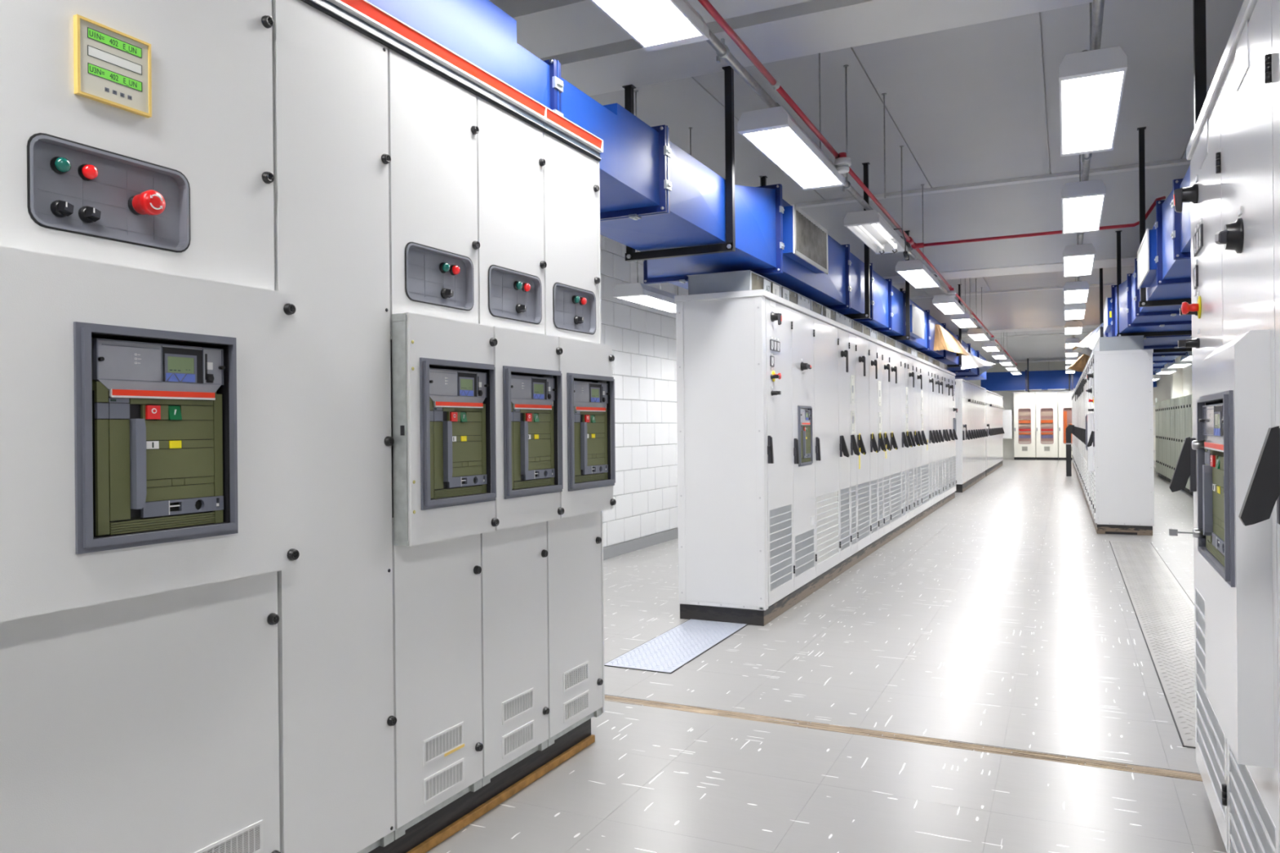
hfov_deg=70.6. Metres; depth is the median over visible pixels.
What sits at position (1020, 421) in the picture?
tray
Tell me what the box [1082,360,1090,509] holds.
tall cabinet
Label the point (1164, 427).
locker
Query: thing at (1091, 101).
diffuser
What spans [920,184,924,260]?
rod
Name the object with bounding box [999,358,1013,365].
light
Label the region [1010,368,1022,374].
light
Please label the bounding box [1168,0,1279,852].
tall cabinet
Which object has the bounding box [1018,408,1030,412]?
tray
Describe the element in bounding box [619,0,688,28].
diffuser
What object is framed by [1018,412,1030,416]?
tray
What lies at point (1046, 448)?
vent
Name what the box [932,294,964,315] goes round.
light
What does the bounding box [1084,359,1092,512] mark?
tall cabinet
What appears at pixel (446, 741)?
vent
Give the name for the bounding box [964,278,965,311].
rod
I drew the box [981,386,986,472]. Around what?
tall cabinet
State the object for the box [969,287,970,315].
rod
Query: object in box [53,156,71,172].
lamp
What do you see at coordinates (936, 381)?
tall cabinet
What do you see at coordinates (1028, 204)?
beam
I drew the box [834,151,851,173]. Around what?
smoke detector
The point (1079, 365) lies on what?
hood
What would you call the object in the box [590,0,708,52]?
light
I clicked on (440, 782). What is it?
vent
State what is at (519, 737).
vent
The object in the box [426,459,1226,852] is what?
floor
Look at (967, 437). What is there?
tall cabinet
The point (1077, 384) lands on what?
tall cabinet
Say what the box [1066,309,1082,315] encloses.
diffuser
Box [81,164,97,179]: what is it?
lamp
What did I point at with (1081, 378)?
tall cabinet
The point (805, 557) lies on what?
tall cabinet
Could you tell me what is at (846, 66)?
rod
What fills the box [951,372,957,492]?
tall cabinet
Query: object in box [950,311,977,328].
light
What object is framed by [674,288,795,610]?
tall cabinet
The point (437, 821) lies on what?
plinth
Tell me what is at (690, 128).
rod
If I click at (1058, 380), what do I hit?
duct
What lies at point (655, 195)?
air duct
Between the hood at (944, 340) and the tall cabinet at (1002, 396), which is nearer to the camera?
the hood at (944, 340)
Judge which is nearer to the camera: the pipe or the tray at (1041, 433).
the pipe
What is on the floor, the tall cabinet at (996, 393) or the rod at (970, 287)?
the tall cabinet at (996, 393)
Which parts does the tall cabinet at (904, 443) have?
lock handle, door, lever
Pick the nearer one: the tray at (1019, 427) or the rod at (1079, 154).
the rod at (1079, 154)
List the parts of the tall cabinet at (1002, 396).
door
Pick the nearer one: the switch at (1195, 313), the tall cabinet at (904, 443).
the switch at (1195, 313)
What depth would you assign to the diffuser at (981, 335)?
17.85 m
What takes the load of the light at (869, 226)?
attached to the conduit at (722, 51)
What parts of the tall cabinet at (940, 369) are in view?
grille frame, lever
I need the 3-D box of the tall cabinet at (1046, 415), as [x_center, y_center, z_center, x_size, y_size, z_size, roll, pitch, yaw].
[14.755,0.198,32.795,0.723,2.020,0.530,-1,0,25]
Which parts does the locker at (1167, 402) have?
door, door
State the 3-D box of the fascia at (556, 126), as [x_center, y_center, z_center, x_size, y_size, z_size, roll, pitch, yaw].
[-0.622,-1.184,3.868,0.811,0.090,0.454,-1,0,26]
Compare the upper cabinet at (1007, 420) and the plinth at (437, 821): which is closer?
the plinth at (437, 821)
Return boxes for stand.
[1066,424,1074,476]
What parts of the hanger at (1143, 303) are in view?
post, arm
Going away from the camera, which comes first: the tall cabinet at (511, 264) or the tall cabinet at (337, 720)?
the tall cabinet at (337, 720)
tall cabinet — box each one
[0,0,299,852]
[271,0,396,852]
[387,48,499,839]
[475,96,564,786]
[542,132,616,746]
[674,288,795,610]
[789,302,817,591]
[811,311,840,577]
[836,322,852,562]
[847,327,860,555]
[854,330,871,551]
[868,336,879,543]
[876,339,886,538]
[880,342,891,535]
[888,345,902,531]
[900,350,909,524]
[904,351,912,521]
[907,353,915,519]
[911,355,920,516]
[915,356,924,514]
[920,358,930,511]
[928,362,935,506]
[931,363,938,504]
[933,364,941,503]
[937,366,944,501]
[942,368,948,498]
[943,369,951,497]
[947,371,954,494]
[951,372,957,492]
[955,378,966,484]
[964,380,969,481]
[967,381,973,479]
[969,382,975,478]
[972,383,977,476]
[974,384,979,475]
[977,385,982,474]
[979,386,983,473]
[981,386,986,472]
[983,387,987,471]
[985,389,989,470]
[987,391,991,468]
[989,391,993,467]
[991,391,995,466]
[992,392,996,465]
[994,393,997,464]
[995,393,999,463]
[997,394,1000,462]
[998,395,1001,462]
[1000,395,1003,461]
[1001,395,1004,460]
[1013,404,1035,460]
[1035,404,1057,460]
[1057,403,1072,460]
[1071,389,1076,470]
[1071,391,1075,468]
[1071,394,1073,458]
[1071,395,1072,456]
[1072,387,1076,466]
[1072,388,1077,472]
[1072,392,1074,461]
[1073,386,1078,475]
[1073,391,1075,462]
[1073,392,1075,466]
[1074,384,1078,471]
[1074,384,1079,476]
[1075,379,1081,484]
[1075,381,1080,481]
[1075,382,1079,479]
[1076,377,1083,488]
[1077,376,1084,490]
[1078,372,1084,493]
[1079,370,1086,497]
[1080,367,1087,499]
[1081,365,1088,504]
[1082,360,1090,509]
[1084,355,1093,517]
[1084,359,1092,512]
[1087,349,1154,526]
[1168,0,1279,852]
[1168,75,1227,852]
[1238,0,1279,819]
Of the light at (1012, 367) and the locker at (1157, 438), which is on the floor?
the locker at (1157, 438)
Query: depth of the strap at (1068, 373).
30.93 m
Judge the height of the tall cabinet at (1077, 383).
2.090 m
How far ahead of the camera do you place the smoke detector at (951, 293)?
12.08 m
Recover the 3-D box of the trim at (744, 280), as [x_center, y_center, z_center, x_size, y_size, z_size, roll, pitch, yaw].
[2.966,-1.016,11.412,0.466,0.149,11.364,-1,0,25]
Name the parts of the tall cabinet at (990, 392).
door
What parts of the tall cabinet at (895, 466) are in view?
lock handle, lever, grille frame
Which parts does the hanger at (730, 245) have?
ceiling plate, post, arm, post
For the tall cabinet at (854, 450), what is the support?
on the floor
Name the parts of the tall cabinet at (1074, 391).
door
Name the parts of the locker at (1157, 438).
door, door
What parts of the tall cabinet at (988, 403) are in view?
door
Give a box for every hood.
[933,324,969,356]
[960,351,995,374]
[1066,354,1089,372]
[1072,322,1105,355]
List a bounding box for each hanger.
[622,66,735,262]
[760,162,870,319]
[888,230,910,340]
[899,284,961,367]
[1099,267,1191,352]
[1115,230,1191,336]
[1137,126,1191,306]
[1192,0,1206,127]
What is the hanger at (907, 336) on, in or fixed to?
hanging from the ceiling
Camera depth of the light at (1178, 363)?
17.30 m
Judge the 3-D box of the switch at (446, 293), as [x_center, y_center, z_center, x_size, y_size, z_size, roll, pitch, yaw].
[-0.630,-0.438,2.971,0.035,0.034,0.035,-1,0,26]
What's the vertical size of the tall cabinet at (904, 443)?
2.157 m
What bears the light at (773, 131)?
attached to the conduit at (722, 51)
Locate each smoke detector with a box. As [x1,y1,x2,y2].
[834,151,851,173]
[947,288,955,297]
[989,336,995,342]
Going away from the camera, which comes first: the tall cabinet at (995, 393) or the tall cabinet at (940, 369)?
the tall cabinet at (940, 369)
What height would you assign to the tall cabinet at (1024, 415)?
2.020 m
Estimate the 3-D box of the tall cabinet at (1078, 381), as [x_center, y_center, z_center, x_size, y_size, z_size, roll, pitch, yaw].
[9.259,0.101,18.410,0.708,2.090,0.620,-1,0,25]
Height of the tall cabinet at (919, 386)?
2.157 m
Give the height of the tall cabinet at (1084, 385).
2.090 m
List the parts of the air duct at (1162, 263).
grille frame, grille frame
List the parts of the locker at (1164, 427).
door, door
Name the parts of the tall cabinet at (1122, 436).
lever, lock handle, door, foot rail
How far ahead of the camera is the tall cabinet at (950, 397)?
15.86 m
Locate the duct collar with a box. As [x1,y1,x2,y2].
[1073,335,1143,391]
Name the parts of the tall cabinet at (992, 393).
door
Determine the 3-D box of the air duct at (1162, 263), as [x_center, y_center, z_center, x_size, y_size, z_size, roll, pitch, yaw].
[7.157,-1.457,12.557,1.282,0.717,20.032,-1,0,25]
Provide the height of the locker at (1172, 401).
1.830 m
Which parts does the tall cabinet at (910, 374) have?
grille frame, lever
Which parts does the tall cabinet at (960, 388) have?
panel, door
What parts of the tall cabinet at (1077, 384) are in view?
door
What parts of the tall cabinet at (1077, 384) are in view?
door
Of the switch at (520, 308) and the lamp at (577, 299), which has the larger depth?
the lamp at (577, 299)
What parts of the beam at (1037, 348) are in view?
soffit plate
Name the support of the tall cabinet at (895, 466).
on the floor
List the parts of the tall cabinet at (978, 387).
door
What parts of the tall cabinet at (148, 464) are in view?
control panel, door, charging handle, door, breaker door, moulding, lock knob, lock knob, lock knob, lock knob, lock knob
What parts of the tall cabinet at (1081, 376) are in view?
door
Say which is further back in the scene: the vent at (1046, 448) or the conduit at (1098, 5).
the vent at (1046, 448)
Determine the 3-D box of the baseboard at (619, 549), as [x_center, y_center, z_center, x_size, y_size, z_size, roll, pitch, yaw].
[3.346,1.260,17.058,0.018,0.115,38.900,-1,0,25]
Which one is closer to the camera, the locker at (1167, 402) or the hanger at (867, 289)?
the hanger at (867, 289)
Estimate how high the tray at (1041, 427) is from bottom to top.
0.062 m
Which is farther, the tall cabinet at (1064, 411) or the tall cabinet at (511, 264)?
the tall cabinet at (1064, 411)
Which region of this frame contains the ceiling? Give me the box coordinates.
[590,0,1244,337]
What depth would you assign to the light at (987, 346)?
19.90 m
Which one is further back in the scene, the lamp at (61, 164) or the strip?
the strip
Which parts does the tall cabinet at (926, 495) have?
lever, grille frame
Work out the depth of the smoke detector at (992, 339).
18.73 m
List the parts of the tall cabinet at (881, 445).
lock handle, grille frame, lever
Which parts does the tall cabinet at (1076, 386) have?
door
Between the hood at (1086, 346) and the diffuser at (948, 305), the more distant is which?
the hood at (1086, 346)
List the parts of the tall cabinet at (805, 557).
lock handle, lever, charging handle, rotary handle, grille frame, moulding, rating plate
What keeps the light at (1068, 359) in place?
attached to the conduit at (1098, 5)
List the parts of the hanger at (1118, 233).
post, arm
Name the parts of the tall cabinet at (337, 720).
lock knob, lock knob, lock knob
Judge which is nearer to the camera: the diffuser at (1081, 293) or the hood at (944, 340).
the diffuser at (1081, 293)
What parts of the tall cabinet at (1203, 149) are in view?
lever, rotary handle, lock handle, name plate, lifting plate, door, grille frame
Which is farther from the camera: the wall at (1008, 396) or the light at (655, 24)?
the wall at (1008, 396)
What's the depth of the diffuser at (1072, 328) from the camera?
16.77 m
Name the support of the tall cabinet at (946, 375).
on the floor
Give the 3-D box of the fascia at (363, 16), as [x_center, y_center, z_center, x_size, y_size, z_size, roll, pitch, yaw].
[-1.209,-1.178,2.664,0.811,0.090,2.216,-1,0,26]
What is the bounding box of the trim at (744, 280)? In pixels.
[687,270,947,369]
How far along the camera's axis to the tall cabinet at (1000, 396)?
28.04 m
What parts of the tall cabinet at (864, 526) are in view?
lock handle, isolator handle, lever, grille frame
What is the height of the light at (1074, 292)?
0.157 m
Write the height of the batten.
0.030 m
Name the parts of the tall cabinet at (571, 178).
door, door, control panel, charging handle, breaker door, moulding, lock knob, lock knob, lock knob, lock knob, panel, lock knob, lock knob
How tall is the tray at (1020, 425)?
0.092 m
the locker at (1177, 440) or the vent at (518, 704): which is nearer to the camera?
the vent at (518, 704)
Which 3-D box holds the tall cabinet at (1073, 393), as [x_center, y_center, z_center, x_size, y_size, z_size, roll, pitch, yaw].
[12.800,0.067,26.061,0.708,2.090,0.760,-1,0,25]
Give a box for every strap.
[1026,358,1029,391]
[1068,373,1070,391]
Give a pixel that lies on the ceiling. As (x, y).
(980, 102)
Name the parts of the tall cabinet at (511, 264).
door, door, control panel, charging handle, breaker door, moulding, lock knob, lock knob, lock knob, lock knob, lock knob, lock knob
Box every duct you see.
[366,0,986,380]
[980,369,1156,391]
[1103,164,1191,373]
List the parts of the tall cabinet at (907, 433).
door, lever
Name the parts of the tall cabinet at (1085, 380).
door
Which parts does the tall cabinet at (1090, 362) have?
door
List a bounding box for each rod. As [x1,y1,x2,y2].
[633,89,638,116]
[688,127,692,155]
[818,53,821,149]
[843,64,848,179]
[881,93,886,198]
[899,145,903,228]
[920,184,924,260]
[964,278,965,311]
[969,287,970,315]
[980,287,982,317]
[1079,154,1080,182]
[1089,2,1091,48]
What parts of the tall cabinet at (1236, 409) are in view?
charging handle, moulding, rotary handle, breaker door, name plate, lifting plate, door, grille frame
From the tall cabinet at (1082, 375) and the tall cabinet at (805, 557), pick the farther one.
the tall cabinet at (1082, 375)
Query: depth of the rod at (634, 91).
7.13 m
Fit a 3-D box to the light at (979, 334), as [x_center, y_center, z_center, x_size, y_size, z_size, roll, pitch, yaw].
[6.517,-1.789,17.395,0.289,0.157,1.444,-1,0,25]
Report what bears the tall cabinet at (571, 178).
on the floor
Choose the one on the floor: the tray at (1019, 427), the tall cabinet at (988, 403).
the tall cabinet at (988, 403)
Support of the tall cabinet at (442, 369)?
on the floor
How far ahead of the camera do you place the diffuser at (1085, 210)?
7.36 m
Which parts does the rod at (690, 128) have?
rod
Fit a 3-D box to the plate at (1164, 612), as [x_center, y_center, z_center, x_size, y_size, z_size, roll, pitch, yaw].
[3.962,1.308,6.896,0.412,0.008,7.156,-1,0,25]
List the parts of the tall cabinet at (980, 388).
door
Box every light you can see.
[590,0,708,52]
[613,249,678,313]
[737,106,845,190]
[843,209,912,259]
[895,259,940,288]
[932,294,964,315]
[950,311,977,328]
[967,328,989,341]
[981,342,999,351]
[991,350,1007,359]
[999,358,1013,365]
[1004,364,1017,370]
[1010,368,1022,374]
[1058,45,1127,156]
[1061,179,1106,234]
[1062,243,1095,277]
[1063,280,1089,304]
[1063,302,1085,319]
[1064,320,1083,334]
[1064,337,1079,348]
[1065,348,1078,356]
[1065,356,1077,363]
[1065,363,1072,368]
[1065,368,1075,373]
[1152,374,1160,381]
[1155,363,1177,374]
[1166,357,1191,368]
[1180,351,1191,360]
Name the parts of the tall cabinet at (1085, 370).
door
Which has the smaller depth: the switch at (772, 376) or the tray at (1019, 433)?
the switch at (772, 376)
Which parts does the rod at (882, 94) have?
rod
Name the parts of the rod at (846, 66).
rod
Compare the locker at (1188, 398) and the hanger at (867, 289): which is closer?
the hanger at (867, 289)
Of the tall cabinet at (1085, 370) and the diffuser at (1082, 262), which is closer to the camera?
the diffuser at (1082, 262)
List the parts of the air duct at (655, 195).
blade, blade, blade, blade, blade, blade, grille frame, blade, blade, blade, blade, blade, blade, blade, grille frame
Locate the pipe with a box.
[697,0,1165,364]
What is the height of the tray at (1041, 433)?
0.072 m
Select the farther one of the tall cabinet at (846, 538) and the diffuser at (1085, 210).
the tall cabinet at (846, 538)
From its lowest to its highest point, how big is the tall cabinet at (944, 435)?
2.157 m
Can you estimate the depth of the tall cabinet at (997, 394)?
26.85 m
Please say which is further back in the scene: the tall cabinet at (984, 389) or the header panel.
the header panel
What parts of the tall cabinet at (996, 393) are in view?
door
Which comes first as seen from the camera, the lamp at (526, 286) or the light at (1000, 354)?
the lamp at (526, 286)
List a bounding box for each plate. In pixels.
[604,619,747,674]
[1109,541,1195,748]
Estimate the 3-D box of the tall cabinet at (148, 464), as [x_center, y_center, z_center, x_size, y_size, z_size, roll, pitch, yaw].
[-1.459,0.059,2.076,0.877,2.386,0.932,-1,0,26]
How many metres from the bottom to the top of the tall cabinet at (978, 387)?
2.060 m
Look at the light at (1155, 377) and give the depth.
22.66 m
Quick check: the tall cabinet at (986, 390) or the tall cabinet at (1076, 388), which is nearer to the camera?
the tall cabinet at (1076, 388)
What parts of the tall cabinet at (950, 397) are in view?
lever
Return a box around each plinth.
[368,718,591,852]
[680,492,955,626]
[954,470,986,492]
[986,460,1002,475]
[1072,462,1152,535]
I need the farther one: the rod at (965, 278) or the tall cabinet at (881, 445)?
the rod at (965, 278)
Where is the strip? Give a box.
[604,695,1202,782]
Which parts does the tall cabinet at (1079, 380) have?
door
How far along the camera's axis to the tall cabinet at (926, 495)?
12.99 m
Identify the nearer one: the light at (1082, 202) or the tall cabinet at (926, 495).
the light at (1082, 202)
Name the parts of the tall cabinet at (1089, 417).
breaker door, door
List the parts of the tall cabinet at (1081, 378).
door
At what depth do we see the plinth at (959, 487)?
19.08 m
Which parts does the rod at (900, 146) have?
rod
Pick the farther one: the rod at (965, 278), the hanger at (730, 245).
the rod at (965, 278)
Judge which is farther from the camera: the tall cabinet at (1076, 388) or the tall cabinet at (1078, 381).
the tall cabinet at (1076, 388)
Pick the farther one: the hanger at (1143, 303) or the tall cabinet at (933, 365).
the tall cabinet at (933, 365)
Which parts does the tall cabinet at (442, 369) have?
door, door, control panel, charging handle, breaker door, moulding, lock knob, lock knob, lock knob, lock knob, lock knob, lock knob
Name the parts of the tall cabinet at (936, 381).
door, lever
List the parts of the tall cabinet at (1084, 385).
door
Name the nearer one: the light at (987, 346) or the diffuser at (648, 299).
the diffuser at (648, 299)
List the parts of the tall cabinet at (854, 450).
lock handle, door, grille frame, lever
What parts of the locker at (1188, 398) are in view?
door, door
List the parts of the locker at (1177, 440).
door, door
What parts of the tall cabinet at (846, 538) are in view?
lock handle, isolator handle, grille frame, lever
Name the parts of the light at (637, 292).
suspension rod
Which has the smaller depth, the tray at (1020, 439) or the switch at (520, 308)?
the switch at (520, 308)
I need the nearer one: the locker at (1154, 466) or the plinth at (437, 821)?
the plinth at (437, 821)
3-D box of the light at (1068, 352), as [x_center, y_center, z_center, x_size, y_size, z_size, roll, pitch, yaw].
[10.555,-1.828,22.124,0.289,0.157,1.444,-1,0,25]
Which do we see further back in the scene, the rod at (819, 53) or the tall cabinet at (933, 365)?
the tall cabinet at (933, 365)
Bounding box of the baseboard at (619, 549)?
[603,528,678,559]
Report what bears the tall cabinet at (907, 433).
on the floor
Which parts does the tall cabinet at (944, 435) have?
door, lever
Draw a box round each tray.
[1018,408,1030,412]
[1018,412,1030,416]
[1018,416,1030,418]
[1018,420,1030,423]
[1018,424,1031,426]
[1018,426,1031,428]
[1018,428,1031,431]
[1018,432,1031,434]
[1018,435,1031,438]
[1018,438,1031,440]
[1040,408,1053,411]
[1040,411,1053,415]
[1040,415,1053,418]
[1040,419,1053,422]
[1040,423,1053,426]
[1040,426,1053,428]
[1040,428,1053,431]
[1040,432,1053,434]
[1040,435,1053,438]
[1040,438,1053,440]
[1040,440,1053,443]
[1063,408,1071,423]
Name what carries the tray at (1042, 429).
on the tall cabinet at (1046, 415)
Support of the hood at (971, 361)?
attached to the air duct at (655, 195)
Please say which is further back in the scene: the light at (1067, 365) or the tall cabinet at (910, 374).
the light at (1067, 365)
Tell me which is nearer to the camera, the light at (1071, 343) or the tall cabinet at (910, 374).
the tall cabinet at (910, 374)
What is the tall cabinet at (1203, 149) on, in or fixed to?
on the floor
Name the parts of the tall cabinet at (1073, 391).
door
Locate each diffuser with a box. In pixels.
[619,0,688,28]
[643,295,674,304]
[758,127,832,177]
[906,269,933,281]
[941,302,959,309]
[958,319,972,323]
[973,333,985,337]
[1066,72,1115,141]
[1066,195,1098,223]
[1066,255,1089,269]
[1066,289,1084,297]
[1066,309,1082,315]
[1066,327,1079,330]
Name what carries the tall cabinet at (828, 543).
on the floor
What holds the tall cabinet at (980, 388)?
on the floor
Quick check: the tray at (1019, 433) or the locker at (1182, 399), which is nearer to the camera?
the locker at (1182, 399)
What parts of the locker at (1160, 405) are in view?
door, door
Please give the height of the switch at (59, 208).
0.034 m
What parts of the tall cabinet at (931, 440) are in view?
lock handle, door, lever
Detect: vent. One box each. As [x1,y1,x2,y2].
[194,820,262,852]
[422,721,463,766]
[422,758,464,804]
[502,688,533,724]
[502,720,534,759]
[563,661,589,693]
[563,689,589,723]
[1022,446,1027,451]
[1044,446,1049,451]
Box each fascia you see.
[301,0,546,130]
[538,106,603,161]
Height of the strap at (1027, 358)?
1.160 m
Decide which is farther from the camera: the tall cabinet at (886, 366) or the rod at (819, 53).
the tall cabinet at (886, 366)
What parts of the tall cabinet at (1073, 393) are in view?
door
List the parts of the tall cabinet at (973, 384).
door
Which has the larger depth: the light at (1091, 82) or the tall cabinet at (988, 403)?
the tall cabinet at (988, 403)
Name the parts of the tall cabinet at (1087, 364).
door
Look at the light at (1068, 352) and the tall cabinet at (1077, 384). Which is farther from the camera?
the light at (1068, 352)
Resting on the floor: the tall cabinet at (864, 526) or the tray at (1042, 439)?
the tall cabinet at (864, 526)
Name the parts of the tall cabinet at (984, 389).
door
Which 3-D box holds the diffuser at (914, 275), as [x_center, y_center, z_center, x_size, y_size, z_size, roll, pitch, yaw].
[3.186,-1.758,10.331,0.221,0.006,1.316,-1,0,25]
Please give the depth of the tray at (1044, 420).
32.62 m
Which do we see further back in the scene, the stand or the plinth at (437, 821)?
the stand
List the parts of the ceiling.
panel, panel, panel, panel, panel, panel, panel, panel, panel, panel, panel, panel, panel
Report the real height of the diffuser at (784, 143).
0.006 m
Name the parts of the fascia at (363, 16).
trim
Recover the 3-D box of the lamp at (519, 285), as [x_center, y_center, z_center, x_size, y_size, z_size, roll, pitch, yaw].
[-0.445,-0.524,3.353,0.017,0.030,0.030,-1,0,26]
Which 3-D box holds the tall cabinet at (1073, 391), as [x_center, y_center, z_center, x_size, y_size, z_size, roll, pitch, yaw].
[12.132,0.073,24.617,0.708,2.090,0.620,-1,0,25]
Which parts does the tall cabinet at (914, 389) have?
door, lever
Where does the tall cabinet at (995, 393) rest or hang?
on the floor
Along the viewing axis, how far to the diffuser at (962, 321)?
15.26 m
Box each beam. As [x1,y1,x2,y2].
[488,0,1093,96]
[790,157,1191,284]
[909,282,1122,334]
[961,331,1091,363]
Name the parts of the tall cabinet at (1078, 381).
door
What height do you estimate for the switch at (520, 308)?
0.034 m
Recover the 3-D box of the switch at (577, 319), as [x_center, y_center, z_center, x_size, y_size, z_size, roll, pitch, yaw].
[-0.250,-0.442,3.749,0.035,0.034,0.035,-1,0,26]
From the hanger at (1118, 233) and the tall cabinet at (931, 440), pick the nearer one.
the hanger at (1118, 233)
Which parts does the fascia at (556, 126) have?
trim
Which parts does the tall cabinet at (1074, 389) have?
door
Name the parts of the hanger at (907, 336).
arm, post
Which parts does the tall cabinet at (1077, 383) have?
door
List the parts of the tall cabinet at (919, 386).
door, lever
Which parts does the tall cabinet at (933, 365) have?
door, lever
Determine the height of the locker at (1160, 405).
1.830 m
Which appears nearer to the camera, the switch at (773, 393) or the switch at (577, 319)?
the switch at (577, 319)
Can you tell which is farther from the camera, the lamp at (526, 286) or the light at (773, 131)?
the light at (773, 131)
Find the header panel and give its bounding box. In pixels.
[1013,391,1073,404]
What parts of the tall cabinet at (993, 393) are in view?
door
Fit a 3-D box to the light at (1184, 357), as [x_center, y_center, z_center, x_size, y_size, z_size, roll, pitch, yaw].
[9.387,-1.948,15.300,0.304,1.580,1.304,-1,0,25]
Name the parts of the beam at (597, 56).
soffit plate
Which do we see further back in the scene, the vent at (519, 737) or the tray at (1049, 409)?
the tray at (1049, 409)
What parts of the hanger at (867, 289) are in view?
post, arm, post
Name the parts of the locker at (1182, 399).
door, door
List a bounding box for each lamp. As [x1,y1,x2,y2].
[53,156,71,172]
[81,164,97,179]
[442,262,449,271]
[452,265,460,274]
[515,280,523,289]
[524,283,530,291]
[574,295,580,302]
[581,297,586,304]
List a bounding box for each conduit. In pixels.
[706,28,1008,358]
[1071,0,1104,337]
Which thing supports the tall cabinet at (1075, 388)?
on the floor
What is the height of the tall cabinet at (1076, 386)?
2.090 m
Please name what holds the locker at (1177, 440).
on the floor
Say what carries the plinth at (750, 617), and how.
on the floor
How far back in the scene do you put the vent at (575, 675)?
3.69 m
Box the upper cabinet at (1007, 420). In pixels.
[1002,409,1013,439]
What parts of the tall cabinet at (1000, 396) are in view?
door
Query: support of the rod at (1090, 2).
hanging from the ceiling
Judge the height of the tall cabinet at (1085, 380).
2.090 m
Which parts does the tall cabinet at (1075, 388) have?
door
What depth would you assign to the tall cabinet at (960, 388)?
17.69 m
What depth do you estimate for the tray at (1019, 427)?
32.94 m
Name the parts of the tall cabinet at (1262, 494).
lever, door, lock handle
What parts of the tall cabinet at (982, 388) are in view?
door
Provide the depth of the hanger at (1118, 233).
11.11 m
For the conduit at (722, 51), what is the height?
0.105 m
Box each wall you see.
[600,234,688,548]
[967,360,1153,459]
[1153,351,1192,461]
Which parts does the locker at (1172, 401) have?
door, door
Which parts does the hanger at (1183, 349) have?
post, arm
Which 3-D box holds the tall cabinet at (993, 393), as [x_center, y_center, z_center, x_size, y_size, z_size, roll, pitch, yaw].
[9.659,0.077,25.441,0.718,2.040,0.595,-1,0,25]
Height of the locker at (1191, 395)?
1.830 m
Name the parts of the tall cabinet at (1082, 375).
door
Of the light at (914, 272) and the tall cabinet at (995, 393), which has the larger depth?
the tall cabinet at (995, 393)
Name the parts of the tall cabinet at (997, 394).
door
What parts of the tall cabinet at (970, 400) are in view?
lever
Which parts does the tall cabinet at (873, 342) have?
lock handle, isolator handle, grille frame, lever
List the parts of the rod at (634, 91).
rod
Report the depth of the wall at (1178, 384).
23.76 m
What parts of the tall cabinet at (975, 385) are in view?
door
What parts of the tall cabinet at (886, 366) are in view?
grille frame, lever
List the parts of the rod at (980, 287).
rod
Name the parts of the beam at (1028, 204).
soffit plate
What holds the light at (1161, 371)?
hanging from the ceiling
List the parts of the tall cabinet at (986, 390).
door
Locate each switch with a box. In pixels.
[50,200,74,217]
[78,205,101,222]
[440,288,453,298]
[515,303,526,313]
[573,315,583,324]
[770,374,779,379]
[770,390,781,395]
[1177,337,1199,348]
[1179,307,1197,315]
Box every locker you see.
[1153,398,1157,474]
[1155,401,1161,477]
[1158,400,1164,479]
[1161,400,1168,481]
[1165,399,1171,482]
[1169,398,1175,479]
[1174,396,1183,490]
[1179,395,1189,493]
[1185,394,1193,496]
[1191,395,1192,438]
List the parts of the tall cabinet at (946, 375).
door, grille frame, lever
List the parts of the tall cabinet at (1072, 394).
door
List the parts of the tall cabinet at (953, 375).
door, lever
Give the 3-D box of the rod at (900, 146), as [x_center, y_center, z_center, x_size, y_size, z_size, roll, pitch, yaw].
[2.496,-2.254,8.620,0.037,0.840,0.037,-1,0,-42]
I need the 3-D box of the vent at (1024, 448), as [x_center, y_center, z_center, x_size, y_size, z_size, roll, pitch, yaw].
[13.990,0.806,32.893,0.200,0.180,0.011,-1,0,25]
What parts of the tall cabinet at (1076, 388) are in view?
door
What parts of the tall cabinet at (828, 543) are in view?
lock handle, lever, grille frame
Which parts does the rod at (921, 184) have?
rod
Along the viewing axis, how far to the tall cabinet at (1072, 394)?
27.09 m
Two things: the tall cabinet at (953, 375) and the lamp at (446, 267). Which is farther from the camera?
the tall cabinet at (953, 375)
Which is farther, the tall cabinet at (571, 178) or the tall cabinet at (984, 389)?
the tall cabinet at (984, 389)
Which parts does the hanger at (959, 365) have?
arm, post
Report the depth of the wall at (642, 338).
10.01 m
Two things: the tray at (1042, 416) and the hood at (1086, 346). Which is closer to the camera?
the hood at (1086, 346)
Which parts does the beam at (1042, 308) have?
soffit plate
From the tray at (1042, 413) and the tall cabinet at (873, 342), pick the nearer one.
the tall cabinet at (873, 342)
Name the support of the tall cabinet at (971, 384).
on the floor
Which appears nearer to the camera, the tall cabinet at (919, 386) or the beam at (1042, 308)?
the tall cabinet at (919, 386)
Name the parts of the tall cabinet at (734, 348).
foot rail, corner post, lock handle, lever, title plate, rotary handle, door, grille frame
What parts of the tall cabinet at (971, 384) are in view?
door, lever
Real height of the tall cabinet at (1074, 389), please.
2.090 m
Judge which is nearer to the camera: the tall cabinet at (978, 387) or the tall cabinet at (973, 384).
the tall cabinet at (973, 384)
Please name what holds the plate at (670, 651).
on the floor
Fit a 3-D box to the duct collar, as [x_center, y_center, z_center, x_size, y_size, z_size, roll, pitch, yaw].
[10.179,-1.041,20.361,0.481,0.174,20.900,-1,0,25]
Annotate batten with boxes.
[406,734,595,852]

